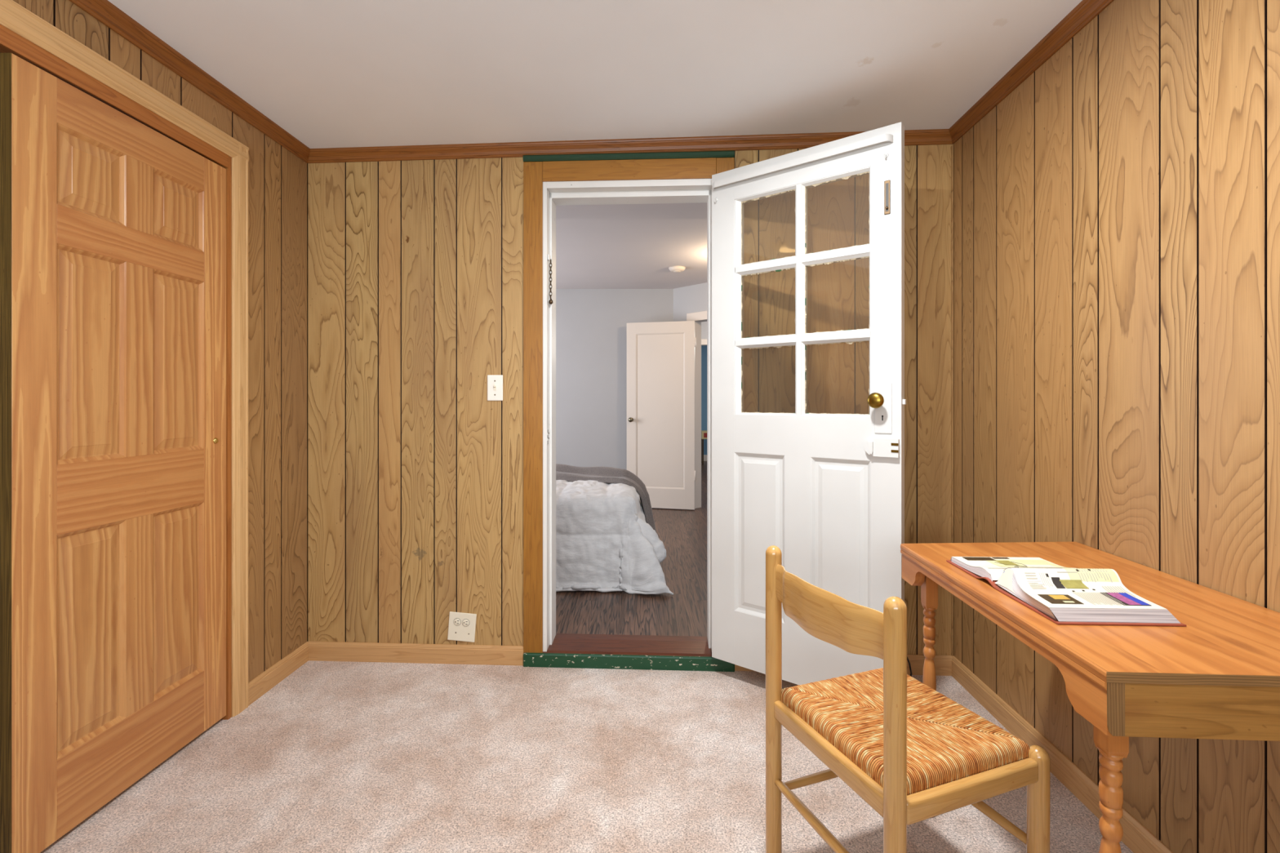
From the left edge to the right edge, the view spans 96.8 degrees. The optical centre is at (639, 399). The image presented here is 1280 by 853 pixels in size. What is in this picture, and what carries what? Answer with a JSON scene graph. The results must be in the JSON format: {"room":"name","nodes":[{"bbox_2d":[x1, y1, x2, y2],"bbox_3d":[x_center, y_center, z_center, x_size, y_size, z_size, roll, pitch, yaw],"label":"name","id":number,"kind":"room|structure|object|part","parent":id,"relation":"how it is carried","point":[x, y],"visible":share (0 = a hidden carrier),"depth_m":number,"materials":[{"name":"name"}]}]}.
{"room":"home office","nodes":[
{"label":"home office","id":0,"kind":"room"},
{"bbox_2d":[13,0,306,682],"bbox_3d":[-1.552,-0.006,0.683,0.091,2.300,3.850,0,0,1],"label":"wall","id":1,"kind":"structure","parent":0,"point":[277,177],"depth_m":2.25,"materials":[{"name":"brown wood"}]},
{"bbox_2d":[0,53,226,852],"bbox_3d":[-1.498,0.151,1.690,0.041,1.950,0.680,0,0,1],"label":"door","id":2,"kind":"structure","parent":1,"relation":"in","point":[113,229],"depth_m":1.57,"materials":[{"name":"brown wood"}]},
{"bbox_3d":[-1.476,0.142,1.979,0.010,0.021,0.021,0,0,1],"label":"knob","id":3,"kind":"part","parent":2,"relation":"part of","materials":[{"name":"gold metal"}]},
{"bbox_2d":[0,0,248,719],"bbox_3d":[-1.526,0.102,1.378,0.103,2.085,1.491,0,0,1],"label":"door frame","id":4,"kind":"structure","parent":1,"relation":"attached to","point":[239,165],"depth_m":2.03,"materials":[{"name":"brown wood"}]},
{"bbox_2d":[69,0,310,163],"bbox_3d":[-1.492,-1.067,0.631,0.035,0.051,3.750,0,0,1],"label":"crown molding","id":5,"kind":"structure","parent":1,"relation":"attached to","point":[103,11],"depth_m":1.83,"materials":[{"name":"brown wood"}]},
{"bbox_2d":[248,641,308,706],"bbox_3d":[-1.464,1.104,2.314,0.012,0.080,0.384,0,0,1],"label":"baseboard","id":6,"kind":"structure","parent":1,"relation":"attached to","point":[276,673],"depth_m":2.29,"materials":[{"name":"brown wood"}]},
{"bbox_2d":[40,461,1133,852],"bbox_3d":[0.249,1.179,5.311,6.142,0.070,13.378,0,0,0],"label":"floor","id":7,"kind":"structure","parent":0,"point":[336,757],"depth_m":1.75,"materials":[{"name":"carpet"}]},
{"bbox_2d":[542,633,711,657],"bbox_3d":[-0.043,1.117,2.524,0.800,0.095,0.202,0,0,3],"label":"threshold","id":8,"kind":"object","parent":7,"relation":"on","point":[563,643],"visible":0.39,"depth_m":2.49,"materials":[{"name":"brown wood"}]},
{"bbox_2d":[701,430,706,464],"bbox_3d":[1.270,0.864,10.336,0.320,0.600,0.327,0,0,0],"label":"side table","id":9,"kind":"object","parent":7,"relation":"on","point":[704,433],"visible":0.26,"depth_m":10.21,"materials":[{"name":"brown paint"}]},
{"bbox_3d":[1.130,0.929,10.220,0.024,0.470,0.024,0,0,0],"label":"leg","id":10,"kind":"part","parent":9,"relation":"part of","materials":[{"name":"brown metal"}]},
{"bbox_2d":[765,545,1050,852],"bbox_3d":[0.547,0.747,1.250,0.429,0.794,0.422,0,0,-20],"label":"chair","id":11,"kind":"object","parent":7,"relation":"on","point":[913,753],"visible":1,"depth_m":1.13,"materials":[{"name":"brown wood"}]},
{"bbox_3d":[0.321,0.747,1.365,0.038,0.794,0.038,0,0,-20],"label":"post","id":12,"kind":"part","parent":11,"relation":"part of","materials":[{"name":"brown wood"}]},
{"bbox_3d":[0.387,0.735,1.188,0.022,0.043,0.355,0,0,-20],"label":"seat rail","id":13,"kind":"part","parent":11,"relation":"part of","materials":[{"name":"brown wood"}]},
{"bbox_3d":[0.453,0.747,1.010,0.038,0.794,0.038,0,0,-20],"label":"post","id":14,"kind":"part","parent":11,"relation":"part of","materials":[{"name":"brown wood"}]},
{"bbox_3d":[0.559,0.713,1.252,0.347,0.059,0.363,0,0,-20],"label":"rush seat","id":15,"kind":"part","parent":11,"relation":"part of","materials":[{"name":"beige wicker"}]},
{"bbox_3d":[0.626,0.735,1.072,0.339,0.043,0.023,0,0,-20],"label":"seat rail","id":16,"kind":"part","parent":11,"relation":"part of","materials":[{"name":"brown wood"}]},
{"bbox_3d":[0.797,0.919,1.138,0.039,0.450,0.039,0,0,-20],"label":"leg","id":17,"kind":"part","parent":11,"relation":"part of","materials":[{"name":"brown wood"}]},
{"bbox_2d":[900,542,1279,852],"bbox_3d":[0.986,0.778,1.256,0.518,0.732,0.818,0,0,3],"label":"table","id":18,"kind":"object","parent":7,"relation":"on","point":[1215,676],"visible":0.92,"depth_m":0.94,"materials":[{"name":"brown wood"}]},
{"bbox_3d":[0.796,0.786,1.564,0.035,0.715,0.035,0,0,3],"label":"leg","id":19,"kind":"part","parent":18,"relation":"part of","materials":[{"name":"brown wood"}]},
{"bbox_2d":[946,556,1186,626],"bbox_3d":[0.883,0.385,1.240,0.238,0.053,0.408,0,0,2],"label":"open book","id":20,"kind":"object","parent":18,"relation":"on","point":[1062,595],"visible":1,"depth_m":1.15,"materials":[{"name":"beige paper"}]},
{"bbox_3d":[0.763,0.786,0.921,0.035,0.715,0.035,0,0,3],"label":"leg","id":21,"kind":"part","parent":18,"relation":"part of","materials":[{"name":"brown wood"}]},
{"bbox_3d":[-0.992,0.904,3.985,1.815,0.520,0.930,0,0,0],"label":"bed","id":22,"kind":"object","parent":7,"relation":"on","visible":0},
{"bbox_2d":[555,471,673,595],"bbox_3d":[-0.865,0.857,3.927,2.135,0.605,1.161,0,0,0],"label":"duvet","id":23,"kind":"object","parent":22,"relation":"on","point":[605,542],"visible":0.29,"depth_m":3.44,"materials":[{"name":"fabric"}]},
{"bbox_2d":[555,463,656,532],"bbox_3d":[-0.633,0.745,4.343,1.692,0.489,0.524,0,0,17],"label":"throw blanket","id":24,"kind":"object","parent":23,"relation":"on","point":[563,472],"visible":0.48,"depth_m":4.11,"materials":[{"name":"grey fabric"}]},
{"bbox_2d":[107,0,1082,148],"bbox_3d":[-0.124,-1.153,0.564,3.095,0.126,4.084,0,0,0],"label":"ceiling","id":25,"kind":"structure","parent":0,"point":[330,73],"depth_m":1.85,"materials":[{"name":"paint"}]},
{"bbox_2d":[555,288,673,470],"bbox_3d":[-1.266,-0.071,6.350,3.268,2.570,0.100,0,0,0],"label":"wall","id":26,"kind":"structure","parent":0,"point":[591,324],"depth_m":6.30,"materials":[{"name":"paint"}]},
{"bbox_2d":[306,144,953,655],"bbox_3d":[-0.079,-0.006,2.482,2.973,2.300,0.090,0,0,3],"label":"wall","id":27,"kind":"structure","parent":0,"point":[415,268],"depth_m":2.47,"materials":[{"name":"brown wood"}]},
{"bbox_2d":[307,641,523,666],"bbox_3d":[-0.984,1.104,2.476,0.966,0.080,0.012,0,0,3],"label":"baseboard","id":28,"kind":"structure","parent":27,"relation":"attached to","point":[450,654],"depth_m":2.47,"materials":[{"name":"brown wood"}]},
{"bbox_2d":[447,611,476,642],"bbox_3d":[-0.772,0.986,2.467,0.128,0.131,0.011,0,0,3],"label":"wall outlet","id":29,"kind":"object","parent":27,"relation":"attached to","point":[462,626],"visible":1,"depth_m":2.46,"materials":[{"name":"beige plastic"}]},
{"bbox_2d":[453,617,461,626],"bbox_3d":[-0.792,0.963,2.466,0.033,0.033,0.001,0,0,3],"label":"socket","id":30,"kind":"object","parent":29,"relation":"attached to","point":[457,621],"depth_m":2.46,"materials":[{"name":"grey plastic"}]},
{"bbox_2d":[462,618,469,626],"bbox_3d":[-0.755,0.966,2.464,0.033,0.033,0.001,0,0,3],"label":"socket","id":31,"kind":"object","parent":29,"relation":"attached to","point":[465,622],"depth_m":2.46,"materials":[{"name":"grey plastic"}]},
{"bbox_2d":[487,374,502,400],"bbox_3d":[-0.627,-0.052,2.458,0.068,0.111,0.015,0,0,3],"label":"light switch","id":32,"kind":"object","parent":27,"relation":"attached to","point":[495,382],"visible":1,"depth_m":2.46,"materials":[{"name":"white plastic"}]},
{"bbox_2d":[523,157,734,653],"bbox_3d":[-0.048,0.035,2.499,0.902,2.119,0.152,0,0,3],"label":"door frame","id":33,"kind":"structure","parent":27,"relation":"attached to","point":[555,193],"depth_m":2.44,"materials":[{"name":"white paint"}]},
{"bbox_2d":[546,429,549,444],"bbox_3d":[-0.399,0.159,2.466,0.005,0.064,0.032,0,0,3],"label":"strike plate","id":34,"kind":"object","parent":33,"relation":"attached to","point":[548,433],"visible":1,"depth_m":2.46,"materials":[{"name":"white paint"}]},
{"bbox_3d":[-0.400,0.159,2.467,0.003,0.064,0.032,0,0,3],"label":"plate","id":35,"kind":"part","parent":34,"relation":"part of","materials":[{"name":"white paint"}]},
{"bbox_2d":[547,253,552,304],"bbox_3d":[-0.389,-0.523,2.472,0.021,0.215,0.024,0,0,3],"label":"chain","id":36,"kind":"object","parent":33,"relation":"hanging from","point":[550,301],"visible":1,"depth_m":2.47,"materials":[{"name":"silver metal"}]},
{"bbox_2d":[523,653,734,671],"bbox_3d":[-0.050,1.121,2.449,0.902,0.067,0.072,0,0,3],"label":"door sill","id":37,"kind":"structure","parent":27,"relation":"attached to","point":[530,660],"depth_m":2.41,"materials":[{"name":"green paint"}]},
{"bbox_2d":[523,150,734,161],"bbox_3d":[-0.052,-1.038,2.425,0.900,0.027,0.020,0,0,3],"label":"trim strip","id":38,"kind":"object","parent":27,"relation":"attached to","point":[728,153],"visible":1,"depth_m":2.42,"materials":[{"name":"green paint"}]},
{"bbox_2d":[307,128,953,163],"bbox_3d":[-0.082,-1.078,2.420,2.773,0.072,0.035,0,0,3],"label":"crown molding","id":39,"kind":"structure","parent":27,"relation":"attached to","point":[929,136],"depth_m":2.42,"materials":[{"name":"brown wood"}]},
{"bbox_2d":[711,121,906,684],"bbox_3d":[0.584,0.068,2.134,0.758,2.005,0.111,0,0,38],"label":"door","id":40,"kind":"structure","parent":27,"relation":"in","point":[825,490],"depth_m":2.12,"materials":[{"name":"white paint"}]},
{"bbox_3d":[0.573,-0.882,2.131,0.701,0.027,0.029,0,0,38],"label":"curtain rod","id":41,"kind":"part","parent":40,"relation":"part of","materials":[{"name":"white paint"}]},
{"bbox_3d":[0.792,0.165,1.954,0.017,0.042,0.008,0,0,38],"label":"thumb lever","id":42,"kind":"part","parent":40,"relation":"part of","materials":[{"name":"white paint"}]},
{"bbox_3d":[0.803,0.002,1.929,0.054,0.054,0.058,0,0,38],"label":"knob","id":43,"kind":"part","parent":40,"relation":"part of","materials":[{"name":"gold metal"}]},
{"bbox_2d":[734,654,952,675],"bbox_3d":[0.851,1.104,2.384,0.905,0.080,0.012,0,0,3],"label":"baseboard","id":44,"kind":"structure","parent":27,"relation":"attached to","point":[943,664],"depth_m":2.36,"materials":[{"name":"brown wood"}]},
{"bbox_2d":[906,656,911,676],"bbox_3d":[0.921,0.991,2.103,0.285,0.217,0.060,0,0,-44],"label":"power cord","id":45,"kind":"object","parent":27,"relation":"attached to","point":[908,662],"visible":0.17,"depth_m":2.18,"materials":[{"name":"black plastic"}]},
{"bbox_2d":[555,202,706,288],"bbox_3d":[0.200,-1.274,7.275,6.200,0.165,9.650,0,0,0],"label":"ceiling","id":46,"kind":"structure","parent":0,"point":[608,246],"depth_m":4.57,"materials":[{"name":"paint"}]},
{"bbox_2d":[668,265,685,272],"bbox_3d":[0.345,-1.210,5.290,0.156,0.040,0.156,0,0,0],"label":"ceiling light","id":47,"kind":"object","parent":46,"relation":"attached to","point":[677,268],"visible":1,"depth_m":5.24,"materials":[{"name":"white glass"}]},
{"bbox_2d":[673,282,706,322],"bbox_3d":[1.658,-0.071,5.044,0.101,2.570,3.600,0,0,-44],"label":"wall","id":48,"kind":"structure","parent":0,"point":[693,298],"depth_m":6.13,"materials":[{"name":"paint"}]},
{"bbox_2d":[626,320,696,510],"bbox_3d":[0.218,0.163,6.045,0.752,1.987,0.095,0,0,13],"label":"door","id":49,"kind":"structure","parent":48,"relation":"in","point":[660,355],"depth_m":6.06,"materials":[{"name":"beige paint"}]},
{"bbox_3d":[-0.098,0.214,6.102,0.052,0.052,0.060,0,0,13],"label":"knob","id":50,"kind":"part","parent":49,"relation":"part of","materials":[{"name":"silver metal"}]},
{"bbox_2d":[686,311,706,508],"bbox_3d":[0.881,0.117,5.837,0.130,2.095,0.960,0,0,-44],"label":"door frame","id":51,"kind":"structure","parent":48,"relation":"attached to","point":[698,316],"depth_m":6.11,"materials":[{"name":"beige paint"}]},
{"bbox_2d":[701,345,706,454],"bbox_3d":[1.800,-0.096,10.850,2.800,2.520,0.100,0,0,0],"label":"wall","id":52,"kind":"structure","parent":0,"point":[704,348],"depth_m":10.80,"materials":[{"name":"blue paint"}]},
{"bbox_2d":[703,454,706,461],"bbox_3d":[1.800,1.104,10.790,2.800,0.120,0.020,0,0,0],"label":"baseboard","id":53,"kind":"structure","parent":52,"relation":"attached to","point":[704,455],"depth_m":10.78,"materials":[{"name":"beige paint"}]},
{"bbox_2d":[701,321,706,338],"bbox_3d":[1.800,-1.136,8.650,2.800,0.440,0.100,0,0,0],"label":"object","id":54,"kind":"structure","parent":0,"point":[704,324],"depth_m":8.60,"materials":[{"name":"paint"}]},
{"bbox_2d":[701,338,706,345],"bbox_3d":[1.800,-0.874,8.650,2.800,0.085,0.140,0,0,0],"label":"trim","id":55,"kind":"structure","parent":54,"relation":"attached to","point":[704,341],"depth_m":8.58,"materials":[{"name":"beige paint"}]},
{"bbox_2d":[953,0,1279,852],"bbox_3d":[1.260,-0.006,0.542,0.090,2.300,3.850,0,0,3],"label":"wall","id":56,"kind":"structure","parent":0,"point":[1117,212],"depth_m":1.44,"materials":[{"name":"brown wood"}]},
{"bbox_2d":[951,145,953,656],"bbox_3d":[1.298,0.004,2.365,0.006,2.120,0.006,0,0,2],"label":"strip","id":57,"kind":"object","parent":56,"relation":"attached to","point":[952,146],"visible":1,"depth_m":2.36,"materials":[{"name":"brown wood"}]},
{"bbox_2d":[948,0,1114,143],"bbox_3d":[1.196,-1.088,0.495,0.034,0.051,3.750,0,0,3],"label":"crown molding","id":58,"kind":"structure","parent":56,"relation":"attached to","point":[1085,11],"depth_m":1.82,"materials":[{"name":"brown wood"}]},
{"bbox_2d":[951,656,1173,852],"bbox_3d":[1.206,1.104,0.495,0.014,0.080,3.750,0,0,3],"label":"baseboard","id":59,"kind":"structure","parent":56,"relation":"attached to","point":[1135,837],"depth_m":1.71,"materials":[{"name":"brown wood"}]}
]}

